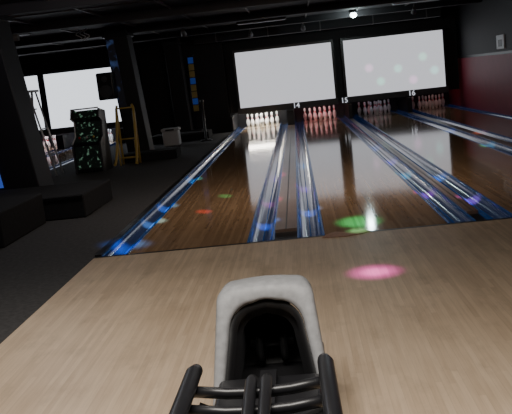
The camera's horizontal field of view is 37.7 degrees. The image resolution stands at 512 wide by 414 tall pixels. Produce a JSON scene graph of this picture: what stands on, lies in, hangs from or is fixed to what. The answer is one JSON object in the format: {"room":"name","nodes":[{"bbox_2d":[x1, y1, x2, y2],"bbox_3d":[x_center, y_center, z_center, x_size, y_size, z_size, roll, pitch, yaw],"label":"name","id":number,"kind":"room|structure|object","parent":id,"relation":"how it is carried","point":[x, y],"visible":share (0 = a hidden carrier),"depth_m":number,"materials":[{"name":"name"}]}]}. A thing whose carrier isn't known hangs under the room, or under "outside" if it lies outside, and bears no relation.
{"room":"games hall","nodes":[
{"label":"games hall","id":0,"kind":"room"},
{"bbox_2d":[12,34,19,40],"bbox_3d":[-5.957,-2.729,12.631,4.000,0.310,0.117,-6,10,4],"label":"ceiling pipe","id":1,"kind":"object","parent":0,"point":[16,37],"depth_m":12.47,"materials":[{"name":"black metal"}]},
{"bbox_2d":[0,131,231,343],"bbox_3d":[-2.851,0.004,10.718,3.310,0.200,25.800,-6,10,4],"label":"floor","id":2,"kind":"structure","parent":0,"point":[34,267],"depth_m":7.88,"materials":[{"name":"grey carpet"}]},
{"bbox_2d":[0,193,45,247],"bbox_3d":[-3.425,0.213,8.185,1.850,0.360,1.312,-6,10,4],"label":"platform","id":3,"kind":"object","parent":2,"relation":"on","point":[20,215],"visible":1,"depth_m":8.08,"materials":[{"name":"carpet"}]},
{"bbox_2d":[0,15,53,189],"bbox_3d":[-3.533,-1.373,10.409,1.053,2.750,0.680,-6,10,4],"label":"support column","id":4,"kind":"structure","parent":2,"relation":"on","point":[23,160],"depth_m":10.23,"materials":[{"name":"black paint"}]},
{"bbox_2d":[28,90,63,175],"bbox_3d":[-4.117,-1.404,14.306,0.550,1.643,0.480,-6,10,4],"label":"step ladder","id":5,"kind":"object","parent":2,"relation":"on","point":[29,91],"visible":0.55,"depth_m":14.35,"materials":[{"name":"silver metal"}]},
{"bbox_2d":[0,179,112,220],"bbox_3d":[-3.127,-0.014,9.569,2.300,0.280,1.342,-6,10,4],"label":"platform","id":6,"kind":"object","parent":2,"relation":"on","point":[78,199],"visible":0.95,"depth_m":9.15,"materials":[{"name":"carpet"}]},
{"bbox_2d":[70,107,112,173],"bbox_3d":[-3.159,-1.287,14.290,0.551,1.206,0.656,-6,10,4],"label":"cabinet","id":7,"kind":"object","parent":2,"relation":"on","point":[91,150],"visible":1,"depth_m":14.08,"materials":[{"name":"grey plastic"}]},
{"bbox_2d":[101,26,153,151],"bbox_3d":[-2.665,-2.392,15.828,0.723,2.750,0.580,-6,10,4],"label":"support column","id":8,"kind":"structure","parent":2,"relation":"on","point":[118,40],"depth_m":15.58,"materials":[{"name":"black paint"}]},
{"bbox_2d":[96,72,117,100],"bbox_3d":[-3.016,-2.492,15.447,0.413,0.550,0.480,-6,10,4],"label":"wall speaker","id":9,"kind":"object","parent":8,"relation":"attached to","point":[106,82],"visible":1,"depth_m":15.23,"materials":[{"name":"black plastic"}]},
{"bbox_2d":[114,104,141,165],"bbox_3d":[-2.544,-1.401,14.631,0.477,1.181,0.631,-6,10,4],"label":"step ladder","id":10,"kind":"object","parent":2,"relation":"on","point":[136,141],"visible":1,"depth_m":14.77,"materials":[{"name":"yellow paint"}]},
{"bbox_2d":[124,147,180,162],"bbox_3d":[-2.128,-1.070,15.417,1.100,0.180,0.612,-6,10,4],"label":"platform","id":11,"kind":"object","parent":2,"relation":"on","point":[173,152],"visible":0.75,"depth_m":15.13,"materials":[{"name":"carpet"}]},
{"bbox_2d":[95,129,235,256],"bbox_3d":[-0.958,-0.938,14.960,0.060,0.220,16.940,-6,10,4],"label":"trim","id":12,"kind":"structure","parent":2,"relation":"on","point":[127,228],"depth_m":8.86,"materials":[{"name":"black plastic"}]},
{"bbox_2d":[161,127,180,146],"bbox_3d":[-2.090,-1.741,18.582,0.440,0.430,0.410,-6,10,4],"label":"waste bin","id":13,"kind":"object","parent":2,"relation":"on","point":[171,136],"visible":1,"depth_m":18.42,"materials":[{"name":"white plastic"}]},
{"bbox_2d":[161,37,193,131],"bbox_3d":[-2.117,-3.249,20.504,0.558,2.750,0.530,-6,10,4],"label":"support column","id":14,"kind":"structure","parent":2,"relation":"on","point":[174,63],"depth_m":20.28,"materials":[{"name":"black paint"}]},
{"bbox_2d":[152,129,212,144],"bbox_3d":[-1.974,-1.868,19.945,1.550,0.200,0.912,-6,10,4],"label":"platform","id":15,"kind":"object","parent":2,"relation":"on","point":[188,135],"visible":0.74,"depth_m":19.51,"materials":[{"name":"carpet"}]},
{"bbox_2d":[186,55,202,130],"bbox_3d":[-1.695,-3.042,20.056,0.280,2.000,0.200,-6,10,4],"label":"pennant banner","id":16,"kind":"object","parent":15,"relation":"on","point":[190,66],"visible":1,"depth_m":20.00,"materials":[{"name":"blue fabric"},{"name":"orange fabric"}]},
{"bbox_2d":[200,99,211,141],"bbox_3d":[-1.302,-2.175,18.796,0.320,1.040,0.320,-6,10,4],"label":"post","id":17,"kind":"object","parent":2,"relation":"on","point":[201,100],"visible":1,"depth_m":18.77,"materials":[{"name":"grey plastic"}]},
{"bbox_2d":[181,28,186,36],"bbox_3d":[-1.586,-3.844,16.307,0.127,0.296,0.212,-6,10,4],"label":"ceiling spotlight","id":18,"kind":"object","parent":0,"point":[183,33],"depth_m":16.28,"materials":[{"name":"black metal"}]},
{"bbox_2d":[137,37,231,135],"bbox_3d":[-2.010,-3.423,21.459,2.380,2.750,0.300,-6,10,4],"label":"wall","id":19,"kind":"structure","parent":0,"point":[211,84],"depth_m":21.30,"materials":[{"name":"black paint"}]},
{"bbox_2d":[230,113,238,130],"bbox_3d":[-0.624,-2.518,22.158,0.060,0.398,2.100,-6,10,4],"label":"trim kickback","id":20,"kind":"structure","parent":19,"relation":"attached to","point":[234,119],"depth_m":21.79,"materials":[{"name":"black plastic"}]},
{"bbox_2d":[9,0,409,53],"bbox_3d":[-2.668,-3.251,12.729,15.620,0.029,21.900,-6,10,4],"label":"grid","id":21,"kind":"object","parent":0,"point":[158,1],"depth_m":11.94,"materials":[{"name":"black metal"}]},
{"bbox_2d":[0,0,458,56],"bbox_3d":[-2.784,-2.934,10.554,15.920,0.100,26.800,-6,10,4],"label":"ceiling","id":22,"kind":"structure","parent":0,"point":[172,3],"depth_m":14.84,"materials":[{"name":"metal"}]},
{"bbox_2d":[0,0,142,15],"bbox_3d":[-2.788,-2.758,10.239,15.620,0.140,0.220,-6,10,4],"label":"ceiling beam","id":23,"kind":"structure","parent":22,"relation":"attached to","point":[37,6],"depth_m":10.15,"materials":[{"name":"black metal"}]},
{"bbox_2d":[76,28,89,39],"bbox_3d":[-3.428,-3.412,14.823,0.261,0.243,0.095,-6,10,4],"label":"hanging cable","id":24,"kind":"object","parent":22,"relation":"hanging from","point":[85,38],"visible":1,"depth_m":14.82,"materials":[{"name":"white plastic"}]},
{"bbox_2d":[10,0,308,33],"bbox_3d":[-2.649,-3.242,12.993,15.620,0.140,0.220,-6,10,4],"label":"ceiling beam","id":25,"kind":"structure","parent":22,"relation":"attached to","point":[228,4],"depth_m":12.85,"materials":[{"name":"black metal"}]},
{"bbox_2d":[14,0,419,46],"bbox_3d":[-2.509,-3.727,15.748,15.620,0.140,0.220,-6,10,4],"label":"ceiling beam","id":26,"kind":"structure","parent":22,"relation":"attached to","point":[354,3],"depth_m":15.53,"materials":[{"name":"black metal"}]},
{"bbox_2d":[17,0,481,55],"bbox_3d":[-2.370,-4.212,18.502,15.620,0.140,0.220,-6,10,4],"label":"ceiling beam","id":27,"kind":"structure","parent":22,"relation":"attached to","point":[443,3],"depth_m":18.25,"materials":[{"name":"black metal"}]},
{"bbox_2d":[19,7,459,112],"bbox_3d":[-2.106,-3.697,21.629,15.620,2.250,0.080,-6,10,4],"label":"wall","id":28,"kind":"structure","parent":0,"point":[89,57],"depth_m":21.28,"materials":[{"name":"black paint"}]},
{"bbox_2d":[23,73,48,135],"bbox_3d":[-7.583,-2.840,21.823,2.990,1.790,0.340,-6,10,4],"label":"projection screen","id":29,"kind":"object","parent":28,"relation":"attached to","point":[33,81],"visible":0.34,"depth_m":21.56,"materials":[{"name":"grey"}]},
{"bbox_2d":[41,62,144,134],"bbox_3d":[-4.649,-3.129,21.624,2.840,1.790,0.340,-6,10,4],"label":"projection screen","id":30,"kind":"object","parent":28,"relation":"attached to","point":[63,90],"visible":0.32,"depth_m":21.51,"materials":[{"name":"grey fabric"}]},
{"bbox_2d":[232,39,338,114],"bbox_3d":[0.832,-3.671,21.251,2.840,1.790,0.340,-6,10,4],"label":"projection screen","id":31,"kind":"object","parent":28,"relation":"attached to","point":[273,78],"visible":1,"depth_m":21.12,"materials":[{"name":"white projection screen"},{"name":"black plastic"}]},
{"bbox_2d":[339,27,448,102],"bbox_3d":[3.870,-3.971,21.044,2.880,1.790,0.340,-6,10,4],"label":"projection screen","id":32,"kind":"object","parent":28,"relation":"attached to","point":[387,65],"visible":0.93,"depth_m":20.91,"materials":[{"name":"white projection screen"},{"name":"black plastic"}]},
{"bbox_2d":[41,92,448,146],"bbox_3d":[-1.892,-2.713,23.352,15.616,1.100,0.050,-6,10,4],"label":"wall","id":33,"kind":"structure","parent":0,"point":[298,112],"depth_m":23.09,"materials":[{"name":"black plastic"}]},
{"bbox_2d":[56,132,73,149],"bbox_3d":[-5.559,-2.030,22.494,0.200,0.398,2.100,-6,10,4],"label":"trim kickback","id":34,"kind":"structure","parent":33,"relation":"attached to","point":[63,141],"depth_m":21.62,"materials":[{"name":"black plastic"}]},
{"bbox_2d":[115,127,125,142],"bbox_3d":[-3.816,-2.202,22.375,0.230,0.398,2.100,-6,10,4],"label":"trim kickback","id":35,"kind":"structure","parent":33,"relation":"attached to","point":[121,128],"depth_m":21.34,"materials":[{"name":"black plastic"}]},
{"bbox_2d":[286,109,294,124],"bbox_3d":[1.024,-2.681,22.046,0.200,0.398,2.100,-6,10,4],"label":"trim kickback","id":36,"kind":"structure","parent":33,"relation":"attached to","point":[290,112],"depth_m":21.02,"materials":[{"name":"black plastic"}]},
{"bbox_2d":[343,102,352,118],"bbox_3d":[2.692,-2.845,21.932,0.100,0.398,2.100,-6,10,4],"label":"trim kickback","id":37,"kind":"structure","parent":33,"relation":"attached to","point":[348,112],"depth_m":21.14,"materials":[{"name":"black plastic"}]},
{"bbox_2d":[397,97,412,111],"bbox_3d":[4.320,-3.006,21.821,0.120,0.398,2.100,-6,10,4],"label":"trim kickback","id":38,"kind":"structure","parent":33,"relation":"attached to","point":[404,103],"depth_m":21.25,"materials":[{"name":"black plastic"}]},
{"bbox_2d":[248,29,252,36],"bbox_3d":[-0.146,-4.490,19.170,0.127,0.296,0.212,-6,10,4],"label":"ceiling spotlight","id":39,"kind":"object","parent":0,"point":[250,34],"depth_m":19.15,"materials":[{"name":"black metal"}]},
{"bbox_2d":[0,218,511,413],"bbox_3d":[1.606,0.991,2.035,6.520,0.200,8.820,-6,10,4],"label":"floor","id":40,"kind":"structure","parent":0,"point":[418,320],"depth_m":4.30,"materials":[{"name":"brown wood"}]},
{"bbox_2d":[169,275,342,413],"bbox_3d":[0.029,0.702,2.359,0.492,0.600,2.100,-6,10,4],"label":"bowling ball return","id":41,"kind":"object","parent":40,"relation":"on","point":[265,362],"visible":1,"depth_m":2.89,"materials":[{"name":"grey plastic"}]},
{"bbox_2d":[199,369,322,413],"bbox_3d":[0.007,0.708,2.041,0.380,0.140,1.470,-6,10,4],"label":"tray","id":42,"kind":"object","parent":41,"relation":"on","point":[275,398],"depth_m":2.59,"materials":[{"name":"black metal"}]},
{"bbox_2d":[213,275,324,405],"bbox_3d":[0.053,0.482,3.037,0.452,0.400,0.574,-6,10,4],"label":"hood","id":43,"kind":"object","parent":41,"relation":"attached to","point":[258,329],"depth_m":2.94,"materials":[{"name":"grey plastic"}]},
{"bbox_2d":[95,217,511,257],"bbox_3d":[1.827,0.224,6.392,6.520,0.201,0.040,-6,10,4],"label":"trim","id":44,"kind":"structure","parent":40,"relation":"attached to","point":[509,217],"depth_m":6.48,"materials":[{"name":"black plastic"}]},
{"bbox_2d":[322,229,369,237],"bbox_3d":[0.773,0.228,6.436,0.420,0.004,0.220,-6,10,4],"label":"strip","id":45,"kind":"object","parent":40,"relation":"on","point":[333,234],"visible":1,"depth_m":6.41,"materials":[{"name":"brown wood"}]},
{"bbox_2d":[236,16,285,24],"bbox_3d":[0.123,-4.289,17.284,1.150,0.059,0.300,-6,10,4],"label":"fluorescent light","id":46,"kind":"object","parent":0,"point":[276,18],"depth_m":17.15,"materials":[{"name":"grey metal"}]},
{"bbox_2d":[193,7,440,44],"bbox_3d":[1.591,-4.849,20.059,6.600,0.263,0.320,-6,10,4],"label":"duct","id":47,"kind":"object","parent":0,"point":[432,12],"depth_m":19.92,"materials":[{"name":"black metal"}]},
{"bbox_2d":[349,9,356,17],"bbox_3d":[2.309,-4.583,17.783,0.200,0.183,0.200,-6,10,4],"label":"ceiling lamp","id":48,"kind":"object","parent":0,"point":[353,12],"depth_m":17.72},
{"bbox_2d":[391,0,434,4],"bbox_3d":[3.568,-4.529,16.458,1.150,0.059,0.300,-6,10,4],"label":"ceiling light","id":49,"kind":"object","parent":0,"point":[420,0],"depth_m":16.38,"materials":[{"name":"black metal"}]},
{"bbox_2d":[411,3,415,14],"bbox_3d":[3.646,-4.596,17.332,0.127,0.296,0.212,-6,10,4],"label":"ceiling spotlight","id":50,"kind":"object","parent":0,"point":[413,11],"depth_m":17.30,"materials":[{"name":"black metal"}]},
{"bbox_2d":[449,0,511,115],"bbox_3d":[5.215,-2.164,10.284,0.150,3.050,26.800,-6,10,4],"label":"wall","id":51,"kind":"structure","parent":0,"point":[485,82],"depth_m":18.13,"materials":[{"name":"red paint"}]},
{"bbox_2d":[460,50,511,57],"bbox_3d":[5.050,-2.073,8.986,0.020,0.060,23.900,-6,10,4],"label":"trim","id":52,"kind":"structure","parent":51,"relation":"attached to","point":[510,51],"depth_m":17.77,"materials":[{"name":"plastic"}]},
{"bbox_2d":[496,34,504,48],"bbox_3d":[5.403,-3.649,16.570,0.033,0.300,0.600,-6,10,4],"label":"notice board","id":53,"kind":"object","parent":51,"relation":"attached to","point":[500,39],"visible":1,"depth_m":16.50,"materials":[{"name":"white paper"}]},
{"bbox_3d":[-2.455,0.055,11.063,15.620,0.100,26.500,-6,10,4],"label":"floor","id":54,"kind":"structure","parent":0,"visible":0},
{"bbox_2d":[44,146,57,153],"bbox_3d":[-6.816,-0.359,15.359,1.660,0.221,16.940,-6,10,4],"label":"lane","id":55,"kind":"object","parent":54,"relation":"on","point":[51,149],"visible":0.03,"depth_m":22.18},
{"bbox_2d":[46,140,115,169],"bbox_3d":[-5.133,-0.525,15.244,1.730,0.221,16.940,-6,10,4],"label":"lane","id":56,"kind":"object","parent":54,"relation":"on","point":[65,155],"visible":0.04,"depth_m":18.92,"materials":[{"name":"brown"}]},
{"bbox_2d":[108,129,113,141],"bbox_3d":[-4.687,-2.120,22.633,1.006,0.381,0.910,-6,10,4],"label":"pin","id":57,"kind":"object","parent":56,"relation":"on","point":[110,135],"visible":0.18,"depth_m":22.72,"materials":[{"name":"white plastic"}]},
{"bbox_2d":[102,122,296,255],"bbox_3d":[-0.069,-1.026,14.899,1.730,0.221,16.940,-6,10,4],"label":"lane","id":58,"kind":"object","parent":54,"relation":"on","point":[244,191],"visible":0.68,"depth_m":8.96,"materials":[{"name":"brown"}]},
{"bbox_2d":[295,115,485,237],"bbox_3d":[1.599,-1.191,14.786,1.630,0.221,16.940,-6,10,4],"label":"lane","id":59,"kind":"object","parent":54,"relation":"on","point":[348,179],"visible":0.74,"depth_m":8.86,"materials":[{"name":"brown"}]},
{"bbox_2d":[353,109,511,219],"bbox_3d":[3.227,-1.352,14.675,1.650,0.221,16.940,-6,10,4],"label":"lane","id":60,"kind":"object","parent":54,"relation":"on","point":[477,167],"visible":0.65,"depth_m":10.93,"materials":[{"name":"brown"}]},
{"bbox_2d":[413,104,511,142],"bbox_3d":[4.757,-1.494,14.572,1.430,0.204,16.940,-6,10,4],"label":"lane","id":61,"kind":"object","parent":54,"relation":"on","point":[499,126],"visible":0.46,"depth_m":16.58,"materials":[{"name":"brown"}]}
]}

